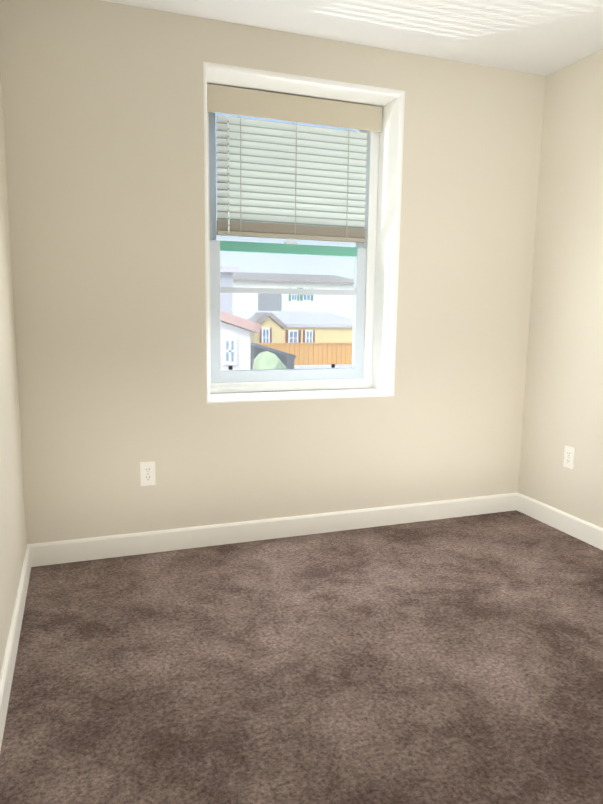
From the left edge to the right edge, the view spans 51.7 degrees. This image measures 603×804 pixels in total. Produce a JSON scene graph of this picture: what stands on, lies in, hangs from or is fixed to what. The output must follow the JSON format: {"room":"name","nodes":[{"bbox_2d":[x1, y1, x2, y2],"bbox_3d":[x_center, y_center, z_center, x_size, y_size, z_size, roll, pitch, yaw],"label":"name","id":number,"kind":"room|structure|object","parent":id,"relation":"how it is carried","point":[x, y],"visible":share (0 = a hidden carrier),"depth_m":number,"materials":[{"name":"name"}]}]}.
{"room":"empty bedroom","nodes":[
{"label":"empty bedroom","id":0,"kind":"room"},
{"bbox_2d":[0,64,26,675],"bbox_3d":[-0.651,-0.185,0.889,0.120,2.440,3.750,-2,9,-20],"label":"wall","id":1,"kind":"structure","parent":0,"point":[13,540],"depth_m":2.33,"materials":[{"name":"paint"}]},
{"bbox_2d":[0,545,30,750],"bbox_3d":[-0.601,0.968,1.079,0.014,0.105,3.736,-2,9,-20],"label":"baseboard","id":2,"kind":"structure","parent":1,"relation":"attached to","point":[7,672],"depth_m":2.06,"materials":[{"name":"white wood"}]},
{"bbox_2d":[0,0,545,543],"bbox_3d":[-0.010,-0.531,3.245,2.950,2.440,0.300,-2,9,-20],"label":"wall","id":3,"kind":"structure","parent":0,"point":[106,130],"depth_m":2.96,"materials":[{"name":"paint"}]},
{"bbox_2d":[140,461,155,485],"bbox_3d":[-0.729,0.340,2.954,0.070,0.115,0.007,-2,9,-20],"label":"electrical outlet","id":4,"kind":"object","parent":3,"relation":"attached to","point":[147,474],"visible":1,"depth_m":2.95,"materials":[{"name":"white plastic"}]},
{"bbox_2d":[27,492,517,566],"bbox_3d":[0.028,0.645,3.273,2.698,0.105,0.014,-2,9,-20],"label":"baseboard","id":5,"kind":"structure","parent":3,"relation":"attached to","point":[76,550],"depth_m":3.18,"materials":[{"name":"white wood"}]},
{"bbox_2d":[207,112,378,392],"bbox_3d":[-0.062,-0.814,3.315,0.977,1.504,0.105,-2,9,-20],"label":"window","id":6,"kind":"structure","parent":3,"relation":"in","point":[358,374],"depth_m":3.37,"materials":[{"name":"white plastic"}]},
{"bbox_2d":[207,84,381,242],"bbox_3d":[-0.036,-1.198,3.200,0.960,0.697,0.062,-2,9,-20],"label":"window blind","id":7,"kind":"object","parent":6,"relation":"attached to","point":[273,175],"visible":1,"depth_m":3.19,"materials":[{"name":"beige plastic"}]},
{"bbox_2d":[0,510,602,803],"bbox_3d":[0.628,1.004,1.635,2.950,0.100,4.170,-2,9,-20],"label":"floor","id":8,"kind":"structure","parent":0,"point":[456,660],"depth_m":2.03,"materials":[{"name":"carpet"}]},
{"bbox_2d":[101,0,602,75],"bbox_3d":[0.661,-1.507,1.257,2.950,0.100,4.170,-2,9,-20],"label":"ceiling","id":9,"kind":"structure","parent":0,"point":[543,37],"depth_m":2.78,"materials":[{"name":"white paint"}]},
{"bbox_2d":[518,49,602,527],"bbox_3d":[2.001,-0.292,1.836,0.120,2.440,3.750,-2,9,-20],"label":"wall","id":10,"kind":"structure","parent":0,"point":[563,401],"depth_m":3.28,"materials":[{"name":"paint"}]},
{"bbox_2d":[517,493,602,549],"bbox_3d":[1.925,0.866,1.981,0.014,0.105,3.736,-2,9,-20],"label":"baseboard","id":11,"kind":"structure","parent":10,"relation":"attached to","point":[580,529],"depth_m":3.37,"materials":[{"name":"white wood"}]},
{"bbox_2d":[563,445,574,468],"bbox_3d":[1.427,0.295,3.321,0.007,0.115,0.070,-2,9,-20],"label":"electrical outlet","id":12,"kind":"object","parent":10,"relation":"attached to","point":[569,455],"visible":1,"depth_m":3.32,"materials":[{"name":"white plastic"}]},
{"label":"outside","id":13,"kind":"structure","parent":0,"visible":0},
{"bbox_3d":[-15.628,-6.694,72.044,140.000,0.300,139.400,-2,9,-20],"label":"ground","id":14,"kind":"structure","parent":13,"visible":0},
{"bbox_2d":[220,266,237,314],"bbox_3d":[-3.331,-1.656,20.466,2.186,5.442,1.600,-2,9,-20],"label":"house","id":15,"kind":"structure","parent":14,"relation":"on","point":[224,273],"depth_m":19.80,"materials":[{"name":"grey"}]},
{"bbox_2d":[220,311,260,370],"bbox_3d":[-6.326,-0.521,13.156,8.727,5.299,9.240,-2,9,-20],"label":"house","id":16,"kind":"structure","parent":14,"relation":"on","point":[240,336],"depth_m":10.11,"materials":[{"name":"white"}]},
{"bbox_2d":[253,351,286,369],"bbox_3d":[-0.552,1.008,9.371,0.795,3.554,0.706,-2,9,-20],"label":"tree","id":17,"kind":"object","parent":14,"relation":"on","point":[259,356],"depth_m":8.99,"materials":[{"name":"green plant"}]},
{"bbox_2d":[250,343,295,369],"bbox_3d":[-0.702,0.633,12.361,0.180,3.400,3.781,-2,9,-15],"label":"fence","id":18,"kind":"object","parent":14,"relation":"on","point":[284,358],"depth_m":11.46,"materials":[{"name":"grey metal"}]},
{"bbox_2d":[233,310,352,342],"bbox_3d":[-5.293,-1.922,26.755,13.717,4.040,8.235,-2,9,-20],"label":"house","id":19,"kind":"structure","parent":14,"relation":"on","point":[316,325],"depth_m":24.75,"materials":[{"name":"yellow"}]},
{"bbox_2d":[248,312,286,342],"bbox_3d":[-1.379,-1.256,22.798,1.371,4.005,1.240,-2,9,-20],"label":"gable","id":20,"kind":"object","parent":19,"relation":"attached to","point":[279,324],"depth_m":22.11,"materials":[{"name":"yellow"}]},
{"bbox_2d":[233,272,353,319],"bbox_3d":[-1.963,-6.038,45.606,9.345,6.643,10.537,-2,9,-20],"label":"house","id":21,"kind":"structure","parent":14,"relation":"on","point":[312,300],"depth_m":40.98,"materials":[{"name":"white"}]},
{"bbox_2d":[258,293,280,310],"bbox_3d":[-2.034,-6.509,40.039,1.780,1.490,0.150,-2,9,-20],"label":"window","id":22,"kind":"structure","parent":21,"relation":"attached to","point":[268,302],"depth_m":40.01,"materials":[{"name":"grey"}]},
{"bbox_2d":[255,342,351,364],"bbox_3d":[0.122,-0.268,19.303,3.873,3.134,0.120,-2,9,-20],"label":"fence","id":23,"kind":"object","parent":14,"relation":"on","point":[317,355],"depth_m":19.23,"materials":[{"name":"orange wood"}]},
{"bbox_2d":[294,364,351,368],"bbox_3d":[0.641,0.321,17.030,2.193,2.659,0.250,-2,9,-20],"label":"wall","id":24,"kind":"structure","parent":14,"relation":"on","point":[319,366],"depth_m":16.68,"materials":[{"name":"white"}]}
]}

